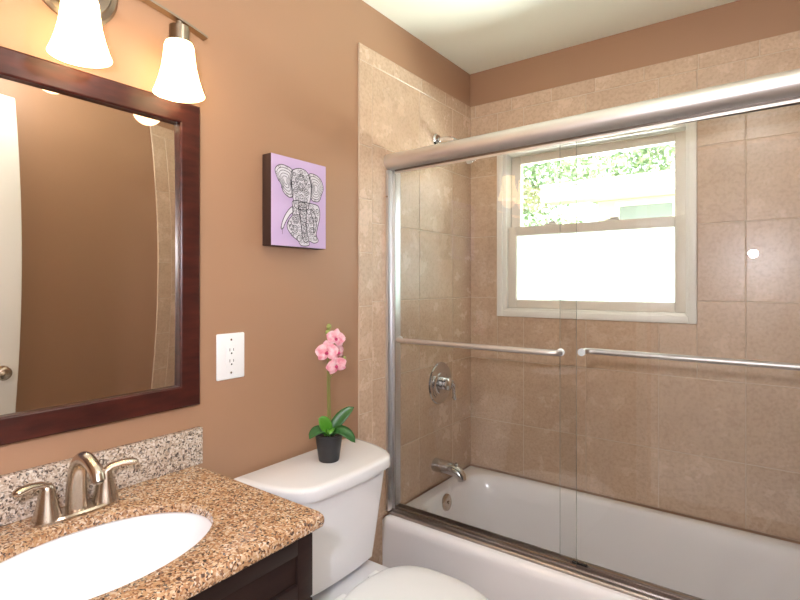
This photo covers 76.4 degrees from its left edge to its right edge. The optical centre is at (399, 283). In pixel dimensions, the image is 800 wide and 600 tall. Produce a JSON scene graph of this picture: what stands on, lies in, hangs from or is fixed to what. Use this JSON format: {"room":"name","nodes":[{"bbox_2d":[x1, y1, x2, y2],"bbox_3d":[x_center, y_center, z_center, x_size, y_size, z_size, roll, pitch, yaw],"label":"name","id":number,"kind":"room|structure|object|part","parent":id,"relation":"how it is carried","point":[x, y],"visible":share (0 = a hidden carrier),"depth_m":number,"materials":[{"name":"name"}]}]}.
{"room":"bathroom","nodes":[
{"label":"bathroom","id":0,"kind":"room"},
{"bbox_2d":[0,0,469,564],"bbox_3d":[-0.402,0.126,1.714,0.120,2.640,2.662,0,0,36],"label":"wall","id":1,"kind":"structure","parent":0,"point":[280,77],"depth_m":1.57,"materials":[{"name":"brown paint"}]},
{"bbox_2d":[0,46,199,445],"bbox_3d":[-0.770,-0.077,1.089,0.026,0.806,0.738,0,0,36],"label":"wall mirror","id":2,"kind":"object","parent":1,"relation":"attached to","point":[100,176],"visible":1,"depth_m":1.17,"materials":[{"name":"brown mirror"}]},
{"bbox_2d":[0,426,202,525],"bbox_3d":[-0.757,0.441,1.111,0.020,0.099,0.709,0,0,36],"label":"backsplash","id":3,"kind":"structure","parent":1,"relation":"attached to","point":[162,455],"depth_m":1.22,"materials":[{"name":"stone"}]},
{"bbox_2d":[42,0,207,102],"bbox_3d":[-0.695,-0.623,1.091,0.144,0.302,0.600,0,0,36],"label":"vanity light","id":4,"kind":"object","parent":1,"relation":"attached to","point":[78,39],"visible":1,"depth_m":1.18,"materials":[{"name":"white glass"}]},
{"bbox_3d":[-0.683,-0.552,1.087,0.121,0.130,0.121,0,0,36],"label":"lamp shade","id":5,"kind":"part","parent":4,"relation":"part of","materials":[{"name":"white glass"}]},
{"bbox_3d":[-0.729,-0.682,1.146,0.025,0.184,0.184,0,0,36],"label":"plate","id":6,"kind":"part","parent":4,"relation":"part of","materials":[{"name":"silver metal"}]},
{"bbox_3d":[-0.551,-0.537,1.267,0.121,0.130,0.121,0,0,36],"label":"lamp shade","id":7,"kind":"part","parent":4,"relation":"part of","materials":[{"name":"white glass"}]},
{"bbox_2d":[169,20,189,41],"bbox_3d":[-0.551,-0.629,1.267,0.048,0.052,0.048,0,0,36],"label":"socket","id":8,"kind":"object","parent":4,"relation":"attached to","point":[179,30],"depth_m":1.25,"materials":[{"name":"silver metal"}]},
{"bbox_2d":[216,332,243,380],"bbox_3d":[-0.493,0.210,1.480,0.008,0.133,0.094,0,0,36],"label":"wall outlet","id":9,"kind":"object","parent":1,"relation":"attached to","point":[229,346],"visible":1,"depth_m":1.48,"materials":[{"name":"white plastic"}]},
{"bbox_2d":[226,344,235,367],"bbox_3d":[-0.491,0.210,1.479,0.002,0.066,0.033,0,0,36],"label":"receptacle","id":10,"kind":"object","parent":9,"relation":"attached to","point":[230,348],"depth_m":1.48,"materials":[{"name":"white plastic"}]},
{"bbox_2d":[262,153,325,249],"bbox_3d":[-0.340,-0.261,1.657,0.044,0.283,0.235,0,0,36],"label":"picture","id":11,"kind":"object","parent":1,"relation":"attached to","point":[293,190],"visible":1,"depth_m":1.62,"materials":[{"name":"purple"}]},
{"bbox_2d":[358,43,470,564],"bbox_3d":[0.106,0.213,2.293,0.008,2.266,0.887,0,0,36],"label":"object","id":12,"kind":"structure","parent":1,"relation":"attached to","point":[398,110],"depth_m":2.23,"materials":[{"name":"beige tile"}]},
{"bbox_2d":[428,362,456,403],"bbox_3d":[0.218,0.466,2.374,0.075,0.196,0.196,0,0,36],"label":"shower valve","id":13,"kind":"object","parent":1,"relation":"attached to","point":[440,384],"visible":1,"depth_m":2.36,"materials":[{"name":"grey metal"}]},
{"bbox_3d":[0.247,0.497,2.379,0.045,0.100,0.027,0,0,-20],"label":"lever handle","id":14,"kind":"part","parent":13,"relation":"part of","materials":[{"name":"silver metal"}]},
{"bbox_2d":[431,457,465,481],"bbox_3d":[0.229,0.847,2.316,0.161,0.080,0.068,0,0,36],"label":"tub spout","id":15,"kind":"object","parent":1,"relation":"attached to","point":[438,465],"visible":1,"depth_m":2.30,"materials":[{"name":"grey metal"}]},
{"bbox_2d":[433,134,474,163],"bbox_3d":[0.255,-0.619,2.309,0.213,0.163,0.068,0,0,36],"label":"shower","id":16,"kind":"object","parent":1,"relation":"attached to","point":[437,139],"visible":0.38,"depth_m":2.34,"materials":[{"name":"silver metal"}]},
{"bbox_3d":[0.233,-0.642,2.326,0.152,0.080,0.021,0,0,36],"label":"shower arm","id":17,"kind":"part","parent":16,"relation":"part of","materials":[{"name":"silver metal"}]},
{"bbox_2d":[384,68,799,599],"bbox_3d":[0.568,0.192,1.647,1.502,1.487,0.102,0,0,36],"label":"shower door frame","id":18,"kind":"object","parent":1,"relation":"attached to","point":[781,88],"visible":0.98,"depth_m":1.71,"materials":[{"name":"silver metal"}]},
{"bbox_3d":[0.568,-0.507,1.647,1.500,0.088,0.102,0,0,36],"label":"header rail","id":19,"kind":"part","parent":18,"relation":"part of","materials":[{"name":"silver metal"}]},
{"bbox_2d":[394,102,799,599],"bbox_3d":[0.584,0.216,1.669,1.472,1.399,0.140,0,0,36],"label":"door","id":20,"kind":"structure","parent":1,"relation":"in","point":[674,357],"depth_m":1.65,"materials":[{"name":"grey"}]},
{"bbox_2d":[578,348,585,355],"bbox_3d":[0.599,0.225,1.675,0.025,0.025,0.004,0,0,36],"label":"washer","id":21,"kind":"object","parent":20,"relation":"in","point":[581,352],"depth_m":1.67,"materials":[{"name":"white plastic"}]},
{"bbox_3d":[0.860,0.216,1.475,0.798,1.399,0.006,0,0,36],"label":"glass panel","id":22,"kind":"part","parent":20,"relation":"part of","materials":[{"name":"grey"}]},
{"bbox_2d":[362,0,737,73],"bbox_3d":[0.259,-1.144,1.227,1.520,0.100,2.662,0,0,36],"label":"ceiling","id":23,"kind":"structure","parent":0,"point":[476,36],"depth_m":2.11,"materials":[{"name":"white paint"}]},
{"bbox_2d":[470,0,799,543],"bbox_3d":[1.013,0.126,2.250,1.520,2.440,0.120,0,0,36],"label":"wall","id":24,"kind":"structure","parent":0,"point":[738,22],"depth_m":2.16,"materials":[{"name":"brown paint"}]},
{"bbox_2d":[497,121,696,323],"bbox_3d":[0.872,-0.265,2.337,0.870,0.849,0.128,0,0,36],"label":"window","id":25,"kind":"structure","parent":24,"relation":"in","point":[640,269],"depth_m":2.28,"materials":[{"name":"white plastic"}]},
{"bbox_3d":[0.866,-0.080,2.322,0.700,0.318,0.004,0,0,36],"label":"pane","id":26,"kind":"part","parent":25,"relation":"part of","materials":[{"name":"white glass"}]},
{"bbox_3d":[0.866,-0.082,2.322,0.782,0.400,0.034,0,0,36],"label":"sash","id":27,"kind":"part","parent":25,"relation":"part of","materials":[{"name":"beige plastic"}]},
{"bbox_3d":[0.888,-0.447,2.353,0.782,0.385,0.034,0,0,36],"label":"sash","id":28,"kind":"part","parent":25,"relation":"part of","materials":[{"name":"beige plastic"}]},
{"bbox_2d":[471,31,799,541],"bbox_3d":[0.975,0.007,2.198,1.518,1.855,0.008,0,0,36],"label":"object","id":29,"kind":"structure","parent":24,"relation":"attached to","point":[720,443],"depth_m":2.06,"materials":[{"name":"beige tile"}]},
{"bbox_3d":[0.259,1.396,1.227,1.520,0.100,2.662,0,0,36],"label":"floor","id":30,"kind":"structure","parent":0,"visible":0},
{"bbox_2d":[188,533,311,599],"bbox_3d":[-0.563,0.934,0.961,0.509,0.824,0.658,0,0,36],"label":"vanity cabinet","id":31,"kind":"object","parent":30,"relation":"on","point":[286,574],"visible":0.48,"depth_m":1.01,"materials":[{"name":"brown wood"}]},
{"bbox_2d":[0,426,323,599],"bbox_3d":[-0.562,0.457,0.967,0.504,0.129,0.709,0,0,36],"label":"countertop","id":32,"kind":"structure","parent":31,"relation":"on","point":[250,524],"depth_m":1.07,"materials":[{"name":"stone"}]},
{"bbox_2d":[11,451,138,527],"bbox_3d":[-0.682,0.422,1.085,0.203,0.136,0.150,0,0,-18],"label":"faucet","id":33,"kind":"object","parent":32,"relation":"on","point":[47,512],"visible":1,"depth_m":1.07,"materials":[{"name":"silver metal"}]},
{"bbox_3d":[-0.739,0.413,1.020,0.024,0.027,0.075,0,0,21],"label":"lever","id":34,"kind":"part","parent":33,"relation":"part of","materials":[{"name":"silver metal"}]},
{"bbox_3d":[-0.728,0.448,1.048,0.054,0.074,0.054,0,0,36],"label":"handle","id":35,"kind":"part","parent":33,"relation":"part of","materials":[{"name":"silver metal"}]},
{"bbox_3d":[-0.695,0.485,1.093,0.056,0.011,0.170,0,0,36],"label":"plate","id":36,"kind":"part","parent":33,"relation":"part of","materials":[{"name":"silver metal"}]},
{"bbox_3d":[-0.662,0.420,1.070,0.132,0.132,0.042,0,0,36],"label":"spout","id":37,"kind":"part","parent":33,"relation":"part of","materials":[{"name":"silver metal"}]},
{"bbox_3d":[-0.661,0.448,1.139,0.054,0.074,0.054,0,0,36],"label":"handle","id":38,"kind":"part","parent":33,"relation":"part of","materials":[{"name":"silver metal"}]},
{"bbox_3d":[-0.638,0.413,1.158,0.075,0.027,0.024,0,0,-39],"label":"lever","id":39,"kind":"part","parent":33,"relation":"part of","materials":[{"name":"silver metal"}]},
{"bbox_2d":[0,512,211,599],"bbox_3d":[-0.561,0.585,0.933,0.312,0.151,0.456,0,0,36],"label":"sink","id":40,"kind":"object","parent":32,"relation":"in","point":[92,562],"visible":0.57,"depth_m":1.05,"materials":[{"name":"white ceramic"}]},
{"bbox_2d":[234,438,487,599],"bbox_3d":[-0.031,0.955,1.483,0.718,0.783,0.558,0,0,36],"label":"toilet","id":41,"kind":"object","parent":30,"relation":"on","point":[347,491],"visible":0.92,"depth_m":1.52,"materials":[{"name":"white ceramic"}]},
{"bbox_3d":[-0.228,0.582,1.600,0.262,0.039,0.512,0,0,36],"label":"tank lid","id":42,"kind":"part","parent":41,"relation":"part of","materials":[{"name":"white ceramic"}]},
{"bbox_2d":[309,324,354,462],"bbox_3d":[-0.210,0.344,1.620,0.143,0.437,0.093,0,0,9],"label":"potted orchid","id":43,"kind":"object","parent":41,"relation":"on","point":[328,434],"visible":1,"depth_m":1.61,"materials":[{"name":"pink"}]},
{"bbox_3d":[-0.231,0.209,1.603,0.077,0.063,0.008,0,0,6],"label":"flower","id":44,"kind":"part","parent":43,"relation":"part of","materials":[{"name":"pink plant"}]},
{"bbox_3d":[-0.228,0.319,1.625,0.009,0.345,0.022,0,0,11],"label":"stem","id":45,"kind":"part","parent":43,"relation":"part of","materials":[{"name":"yellow"}]},
{"bbox_3d":[-0.227,0.520,1.625,0.090,0.086,0.090,0,0,36],"label":"pot","id":46,"kind":"part","parent":43,"relation":"part of","materials":[{"name":"black"}]},
{"bbox_3d":[-0.202,0.255,1.606,0.067,0.059,0.011,0,0,-22],"label":"flower","id":47,"kind":"part","parent":43,"relation":"part of","materials":[{"name":"pink plant"}]},
{"bbox_3d":[-0.205,0.170,1.624,0.066,0.056,0.011,0,0,-26],"label":"flower","id":48,"kind":"part","parent":43,"relation":"part of","materials":[{"name":"pink plant"}]},
{"bbox_3d":[-0.199,0.216,1.636,0.005,0.048,0.056,0,0,30],"label":"flower","id":49,"kind":"part","parent":43,"relation":"part of","materials":[{"name":"pink plant"}]},
{"bbox_3d":[-0.236,0.754,1.605,0.226,0.304,0.472,0,0,36],"label":"tank","id":50,"kind":"part","parent":41,"relation":"part of","materials":[{"name":"white ceramic"}]},
{"bbox_3d":[0.062,0.897,1.385,0.452,0.026,0.386,0,0,36],"label":"seat lid","id":51,"kind":"part","parent":41,"relation":"part of","materials":[{"name":"white plastic"}]},
{"bbox_2d":[382,465,799,599],"bbox_3d":[0.754,1.141,1.899,1.516,0.410,0.735,0,0,36],"label":"bathtub","id":52,"kind":"object","parent":30,"relation":"on","point":[704,560],"visible":0.78,"depth_m":2.01,"materials":[{"name":"white ceramic"}]},
{"bbox_3d":[0.214,0.984,2.287,0.024,0.073,0.074,0,0,36],"label":"overflow plate","id":53,"kind":"part","parent":52,"relation":"part of","materials":[{"name":"silver metal"}]},
{"label":"outside","id":54,"kind":"structure","parent":0,"visible":0},
{"bbox_3d":[7.048,1.896,15.087,28.000,0.100,27.348,0,0,36],"label":"ground","id":55,"kind":"structure","parent":54,"visible":0},
{"bbox_2d":[523,212,586,226],"bbox_3d":[1.524,0.284,9.125,4.085,3.126,1.970,0,0,36],"label":"bush","id":56,"kind":"object","parent":55,"relation":"on","point":[553,217],"visible":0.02,"depth_m":8.30,"materials":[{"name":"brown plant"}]},
{"bbox_2d":[523,152,615,225],"bbox_3d":[2.316,-1.220,12.598,5.665,6.138,3.753,0,0,36],"label":"tree","id":57,"kind":"object","parent":55,"relation":"on","point":[533,174],"visible":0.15,"depth_m":11.54,"materials":[{"name":"green plant"}]},
{"bbox_2d":[540,169,674,220],"bbox_3d":[7.704,0.001,8.857,8.350,3.690,6.600,0,0,36],"label":"house","id":58,"kind":"structure","parent":55,"relation":"on","point":[650,194],"depth_m":8.17,"materials":[{"name":"beige"}]},
{"bbox_3d":[3.974,-0.754,8.221,0.800,1.080,0.010,0,0,36],"label":"pane","id":59,"kind":"part","parent":58,"relation":"part of","materials":[{"name":"green"}]},
{"bbox_2d":[552,143,674,180],"bbox_3d":[8.869,-2.432,14.014,9.603,8.560,4.392,0,0,36],"label":"tree","id":60,"kind":"object","parent":55,"relation":"on","point":[646,157],"visible":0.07,"depth_m":14.94,"materials":[{"name":"green plant"}]}
]}

